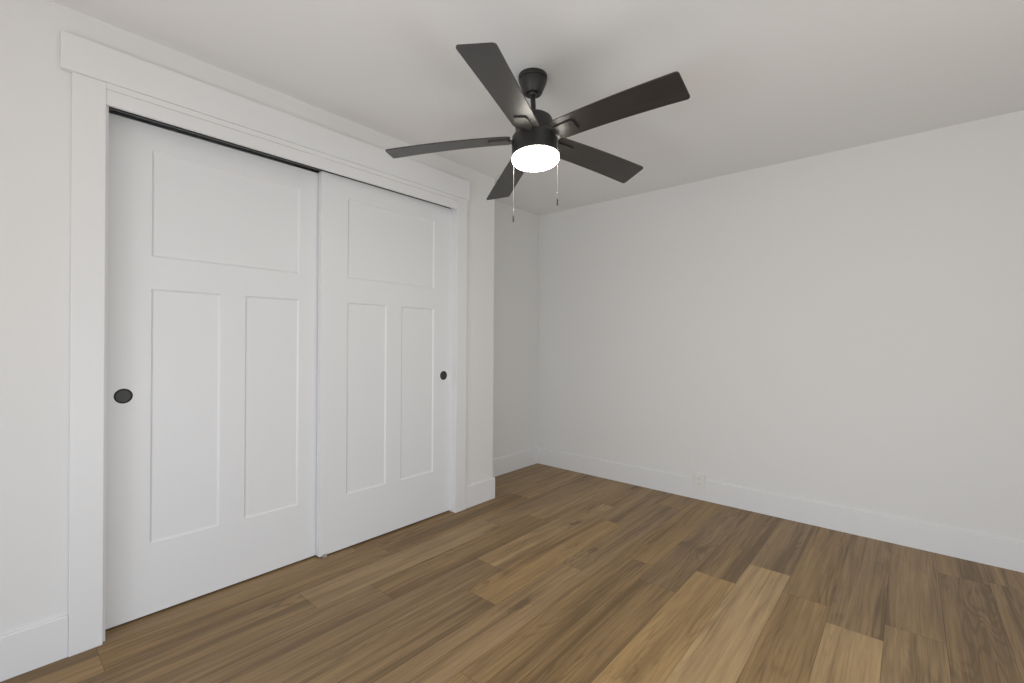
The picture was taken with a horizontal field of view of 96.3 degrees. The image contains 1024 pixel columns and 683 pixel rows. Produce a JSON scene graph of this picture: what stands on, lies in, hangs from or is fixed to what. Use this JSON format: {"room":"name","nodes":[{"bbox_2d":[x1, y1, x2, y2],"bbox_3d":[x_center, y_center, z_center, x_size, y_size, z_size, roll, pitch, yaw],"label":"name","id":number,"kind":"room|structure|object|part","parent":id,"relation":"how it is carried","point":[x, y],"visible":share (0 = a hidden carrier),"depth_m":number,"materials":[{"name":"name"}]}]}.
{"room":"empty bedroom","nodes":[
{"label":"empty bedroom","id":0,"kind":"room"},
{"bbox_2d":[0,0,494,635],"bbox_3d":[-1.527,-0.034,2.186,0.373,2.440,3.810,0,0,41],"label":"wall","id":1,"kind":"structure","parent":0,"point":[35,94],"depth_m":1.69,"materials":[{"name":"white paint"}]},
{"bbox_2d":[0,614,67,681],"bbox_3d":[-2.150,1.104,1.179,0.014,0.155,1.455,0,0,41],"label":"baseboard","id":2,"kind":"structure","parent":1,"relation":"attached to","point":[24,650],"depth_m":1.66,"materials":[{"name":"white paint"}]},
{"bbox_2d":[68,72,105,656],"bbox_3d":[-1.633,0.086,1.764,0.020,2.198,0.097,0,0,41],"label":"trim","id":3,"kind":"structure","parent":1,"relation":"attached to","point":[88,94],"depth_m":1.76,"materials":[{"name":"white paint"}]},
{"bbox_2d":[103,106,108,641],"bbox_3d":[-1.649,0.090,1.845,0.110,2.190,0.018,0,0,41],"label":"trim","id":4,"kind":"structure","parent":1,"relation":"attached to","point":[107,107],"depth_m":1.81,"materials":[{"name":"white paint"}]},
{"bbox_2d":[105,113,318,629],"bbox_3d":[-1.363,0.124,2.231,0.036,2.109,0.939,0,0,41],"label":"sliding closet door","id":5,"kind":"structure","parent":1,"relation":"in","point":[212,306],"depth_m":2.14,"materials":[{"name":"white paint"}]},
{"bbox_3d":[-1.619,0.227,1.911,0.004,0.062,0.062,0,0,41],"label":"finger pull","id":6,"kind":"part","parent":5,"relation":"part of","materials":[{"name":"black metal"}]},
{"bbox_2d":[116,390,130,401],"bbox_3d":[-1.619,0.227,1.912,0.003,0.049,0.049,0,0,41],"label":"cup","id":7,"kind":"object","parent":5,"relation":"on","point":[121,395],"depth_m":1.91,"materials":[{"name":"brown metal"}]},
{"bbox_3d":[-1.484,0.323,2.089,0.026,1.102,0.264,0,0,41],"label":"panel","id":8,"kind":"part","parent":5,"relation":"part of","materials":[{"name":"white paint"}]},
{"bbox_3d":[-1.356,-0.594,2.229,0.026,0.458,0.635,0,0,41],"label":"panel","id":9,"kind":"part","parent":5,"relation":"part of","materials":[{"name":"white paint"}]},
{"bbox_3d":[-1.241,0.325,2.370,0.026,1.102,0.264,0,0,41],"label":"panel","id":10,"kind":"part","parent":5,"relation":"part of","materials":[{"name":"white paint"}]},
{"bbox_2d":[60,30,469,200],"bbox_3d":[-0.992,-1.076,2.489,0.030,0.136,2.084,0,0,41],"label":"trim","id":11,"kind":"structure","parent":1,"relation":"attached to","point":[79,55],"depth_m":2.11,"materials":[{"name":"white paint"}]},
{"bbox_2d":[109,107,450,208],"bbox_3d":[-1.031,-0.960,2.542,0.086,0.046,1.837,0,0,41],"label":"door track","id":12,"kind":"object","parent":1,"relation":"attached to","point":[110,108],"depth_m":2.20,"materials":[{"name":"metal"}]},
{"bbox_2d":[106,83,457,208],"bbox_3d":[-0.991,-0.955,2.500,0.016,0.059,1.846,0,0,41],"label":"trim","id":13,"kind":"structure","parent":1,"relation":"attached to","point":[116,100],"depth_m":2.22,"materials":[{"name":"white paint"}]},
{"bbox_2d":[316,171,451,556],"bbox_3d":[-0.750,0.126,2.879,0.036,2.113,0.949,0,0,41],"label":"sliding closet door","id":14,"kind":"structure","parent":1,"relation":"in","point":[385,256],"depth_m":2.80,"materials":[{"name":"white paint"}]},
{"bbox_3d":[-0.871,0.327,2.737,0.026,1.102,0.264,0,0,41],"label":"panel","id":15,"kind":"part","parent":14,"relation":"part of","materials":[{"name":"white paint"}]},
{"bbox_3d":[-0.743,-0.590,2.878,0.026,0.458,0.635,0,0,41],"label":"panel","id":16,"kind":"part","parent":14,"relation":"part of","materials":[{"name":"white paint"}]},
{"bbox_3d":[-0.628,0.329,3.018,0.026,1.102,0.264,0,0,41],"label":"panel","id":17,"kind":"part","parent":14,"relation":"part of","materials":[{"name":"white paint"}]},
{"bbox_2d":[441,372,445,378],"bbox_3d":[-0.474,0.235,3.176,0.003,0.049,0.049,0,0,41],"label":"cup","id":18,"kind":"object","parent":14,"relation":"on","point":[443,374],"depth_m":3.17,"materials":[{"name":"brown metal"}]},
{"bbox_2d":[449,208,455,511],"bbox_3d":[-0.436,0.098,3.248,0.110,2.190,0.018,0,0,41],"label":"trim","id":19,"kind":"structure","parent":1,"relation":"attached to","point":[453,210],"depth_m":3.22,"materials":[{"name":"white paint"}]},
{"bbox_2d":[454,197,467,512],"bbox_3d":[-0.362,0.095,3.235,0.020,2.198,0.096,0,0,41],"label":"trim","id":20,"kind":"structure","parent":1,"relation":"attached to","point":[462,204],"depth_m":3.22,"materials":[{"name":"white paint"}]},
{"bbox_2d":[465,477,494,508],"bbox_3d":[-0.373,1.116,3.510,0.373,0.155,0.315,0,0,41],"label":"baseboard","id":21,"kind":"structure","parent":1,"relation":"attached to","point":[480,492],"depth_m":3.38,"materials":[{"name":"white paint"}]},
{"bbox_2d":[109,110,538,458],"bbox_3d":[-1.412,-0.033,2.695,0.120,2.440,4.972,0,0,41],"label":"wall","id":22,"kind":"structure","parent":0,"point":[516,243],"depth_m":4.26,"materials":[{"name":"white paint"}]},
{"bbox_2d":[493,447,537,476],"bbox_3d":[-0.089,1.118,4.133,0.014,0.155,1.028,0,0,41],"label":"baseboard","id":23,"kind":"structure","parent":22,"relation":"attached to","point":[512,462],"depth_m":4.25,"materials":[{"name":"white paint"}]},
{"bbox_2d":[0,463,1023,682],"bbox_3d":[0.223,1.228,1.355,4.321,0.060,5.052,0,0,41],"label":"floor","id":24,"kind":"structure","parent":0,"point":[563,575],"depth_m":2.06,"materials":[{"name":"brown wood"}]},
{"bbox_2d":[50,0,1023,215],"bbox_3d":[0.240,-1.292,1.354,4.361,0.100,5.092,0,0,41],"label":"ceiling","id":25,"kind":"structure","parent":0,"point":[767,82],"depth_m":2.05,"materials":[{"name":"white paint"}]},
{"bbox_2d":[385,42,689,221],"bbox_3d":[0.140,-0.899,2.093,1.275,0.686,1.318,0,0,41],"label":"ceiling fan","id":26,"kind":"object","parent":25,"relation":"hanging from","point":[536,146],"visible":1,"depth_m":2.01,"materials":[{"name":"black wood"}]},
{"bbox_3d":[-0.288,-0.895,2.121,0.561,0.086,0.146,0,0,1],"label":"blade","id":27,"kind":"part","parent":26,"relation":"part of","materials":[{"name":"grey wood"}]},
{"bbox_3d":[-0.024,-0.947,1.740,0.146,0.044,0.563,0,0,20],"label":"blade","id":28,"kind":"part","parent":26,"relation":"part of","materials":[{"name":"grey wood"}]},
{"bbox_3d":[-0.001,-0.889,2.489,0.144,0.097,0.560,0,0,-18],"label":"blade","id":29,"kind":"part","parent":26,"relation":"part of","materials":[{"name":"grey wood"}]},
{"bbox_3d":[0.007,-0.734,2.142,0.002,0.291,0.002,0,0,41],"label":"pull chain","id":30,"kind":"part","parent":26,"relation":"part of","materials":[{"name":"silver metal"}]},
{"bbox_2d":[512,145,558,171],"bbox_3d":[0.108,-0.834,2.105,0.216,0.046,0.217,0,0,41],"label":"diffuser","id":31,"kind":"object","parent":26,"relation":"attached to","point":[529,158],"depth_m":2.06,"materials":[{"name":"white glass"}]},
{"bbox_3d":[0.204,-0.781,2.054,0.002,0.282,0.002,0,0,41],"label":"pull chain","id":32,"kind":"part","parent":26,"relation":"part of","materials":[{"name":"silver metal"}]},
{"bbox_3d":[0.430,-0.914,2.333,0.563,0.070,0.142,0,0,-35],"label":"blade","id":33,"kind":"part","parent":26,"relation":"part of","materials":[{"name":"grey wood"}]},
{"bbox_3d":[0.420,-0.947,1.877,0.564,0.054,0.144,0,0,39],"label":"blade","id":34,"kind":"part","parent":26,"relation":"part of","materials":[{"name":"grey wood"}]},
{"bbox_2d":[537,110,1023,541],"bbox_3d":[1.857,-0.011,3.235,4.361,2.440,0.120,0,0,41],"label":"wall","id":35,"kind":"structure","parent":0,"point":[845,327],"depth_m":3.02,"materials":[{"name":"white paint"}]},
{"bbox_2d":[694,473,704,489],"bbox_3d":[1.433,1.068,3.502,0.082,0.116,0.021,0,0,41],"label":"wall outlet","id":36,"kind":"object","parent":35,"relation":"attached to","point":[699,479],"visible":1,"depth_m":3.49,"materials":[{"name":"white plastic"}]},
{"bbox_2d":[537,447,1023,572],"bbox_3d":[1.805,1.131,3.185,4.121,0.155,0.014,0,0,41],"label":"baseboard","id":37,"kind":"structure","parent":35,"relation":"attached to","point":[980,548],"depth_m":3.00,"materials":[{"name":"white paint"}]}
]}

